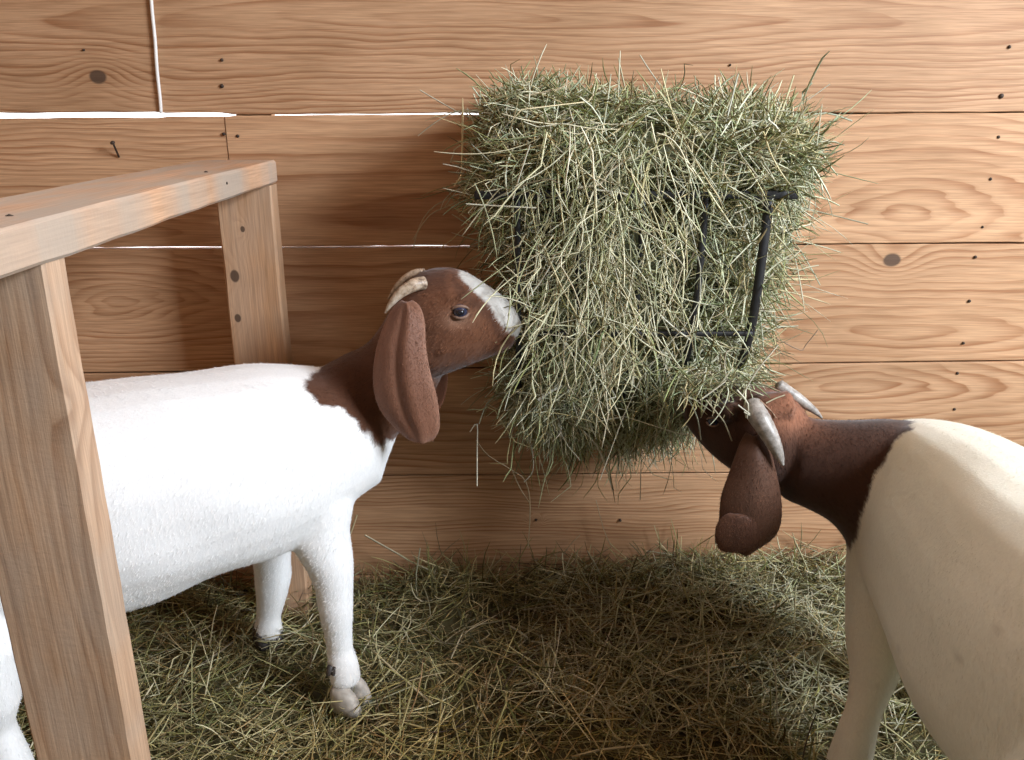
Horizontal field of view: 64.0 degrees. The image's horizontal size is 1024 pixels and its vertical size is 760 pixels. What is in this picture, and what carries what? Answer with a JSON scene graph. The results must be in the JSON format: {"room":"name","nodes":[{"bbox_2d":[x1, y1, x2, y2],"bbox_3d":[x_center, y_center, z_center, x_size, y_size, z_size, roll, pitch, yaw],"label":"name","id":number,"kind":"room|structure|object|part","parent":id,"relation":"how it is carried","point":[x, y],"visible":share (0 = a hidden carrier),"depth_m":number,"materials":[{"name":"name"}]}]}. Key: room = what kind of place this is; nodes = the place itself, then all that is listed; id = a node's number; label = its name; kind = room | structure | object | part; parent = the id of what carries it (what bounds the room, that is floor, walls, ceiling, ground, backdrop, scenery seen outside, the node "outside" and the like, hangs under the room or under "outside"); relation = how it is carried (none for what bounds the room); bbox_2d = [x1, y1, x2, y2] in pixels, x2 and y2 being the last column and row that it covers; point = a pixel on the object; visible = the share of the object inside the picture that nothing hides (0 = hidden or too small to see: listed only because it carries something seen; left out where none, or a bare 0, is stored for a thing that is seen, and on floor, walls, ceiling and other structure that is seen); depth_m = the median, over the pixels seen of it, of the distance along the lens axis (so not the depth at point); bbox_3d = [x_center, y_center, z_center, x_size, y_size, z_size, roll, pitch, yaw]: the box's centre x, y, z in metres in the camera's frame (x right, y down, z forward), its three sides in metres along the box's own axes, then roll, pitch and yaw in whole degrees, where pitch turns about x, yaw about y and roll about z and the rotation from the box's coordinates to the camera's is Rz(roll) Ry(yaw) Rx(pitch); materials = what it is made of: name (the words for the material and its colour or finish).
{"room":"farm building","nodes":[
{"label":"farm building","id":0,"kind":"room"},
{"bbox_2d":[0,0,1023,590],"bbox_3d":[0.100,-0.250,1.553,4.400,1.946,0.072,0,18,0],"label":"wall","id":1,"kind":"structure","parent":0,"point":[928,323],"depth_m":1.50,"materials":[{"name":"brown wood"}]},
{"bbox_2d":[149,0,162,113],"bbox_3d":[-0.601,-0.765,1.367,0.057,0.611,0.009,0,18,0],"label":"cord","id":2,"kind":"object","parent":1,"relation":"attached to","point":[151,1],"visible":1,"depth_m":1.43,"materials":[{"name":"white fabric"}]},
{"bbox_2d":[474,191,797,406],"bbox_3d":[0.185,-0.160,1.413,0.484,0.444,0.302,0,18,0],"label":"hay rack","id":3,"kind":"object","parent":1,"relation":"attached to","point":[764,243],"visible":0.36,"depth_m":1.25,"materials":[{"name":"black metal"}]},
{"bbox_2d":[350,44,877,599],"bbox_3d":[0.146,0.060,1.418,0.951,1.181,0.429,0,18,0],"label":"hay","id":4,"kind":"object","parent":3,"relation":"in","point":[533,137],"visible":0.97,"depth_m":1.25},
{"bbox_3d":[0.185,-0.275,1.220,0.484,0.013,0.008,0,18,0],"label":"rail","id":5,"kind":"part","parent":3,"relation":"part of","materials":[{"name":"black metal"}]},
{"bbox_3d":[0.194,-0.073,1.298,0.376,0.008,0.008,0,18,0],"label":"rail","id":6,"kind":"part","parent":3,"relation":"part of","materials":[{"name":"black metal"}]},
{"bbox_3d":[0.100,1.048,0.304,4.400,0.100,3.230,0,18,0],"label":"floor","id":7,"kind":"structure","parent":0,"visible":0},
{"bbox_2d":[0,160,312,759],"bbox_3d":[-0.478,0.263,0.994,0.136,0.953,1.234,0,18,0],"label":"frame","id":8,"kind":"object","parent":7,"relation":"on","point":[61,594],"visible":0.76,"depth_m":0.84,"materials":[{"name":"beige wood"}]},
{"bbox_3d":[-0.471,0.321,0.892,0.111,0.908,0.040,0,18,0],"label":"post","id":9,"kind":"part","parent":8,"relation":"part of","materials":[{"name":"beige wood"}]},
{"bbox_3d":[-0.478,-0.166,0.851,0.135,0.048,1.234,0,18,0],"label":"rail","id":10,"kind":"part","parent":8,"relation":"part of","materials":[{"name":"beige wood"}]},
{"bbox_3d":[-0.461,0.095,1.562,0.099,0.913,0.040,0,18,0],"label":"post","id":11,"kind":"part","parent":8,"relation":"part of","materials":[{"name":"beige wood"}]},
{"bbox_2d":[16,520,948,759],"bbox_3d":[0.000,0.682,0.956,3.200,0.313,1.698,0,18,0],"label":"bedding","id":12,"kind":"object","parent":7,"relation":"on","point":[679,659],"visible":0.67,"depth_m":1.49,"materials":[{"name":"plant"}]},
{"bbox_2d":[0,267,521,759],"bbox_3d":[-0.541,0.217,1.285,1.101,0.760,0.348,-8,20,-23],"label":"goat","id":13,"kind":"object","parent":12,"relation":"on","point":[207,473],"visible":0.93,"depth_m":1.21},
{"bbox_2d":[680,380,1023,759],"bbox_3d":[0.600,0.399,1.018,0.460,0.602,0.977,-4,19,-13],"label":"goat","id":14,"kind":"object","parent":12,"relation":"on","point":[928,514],"visible":0.98,"depth_m":1.08}
]}

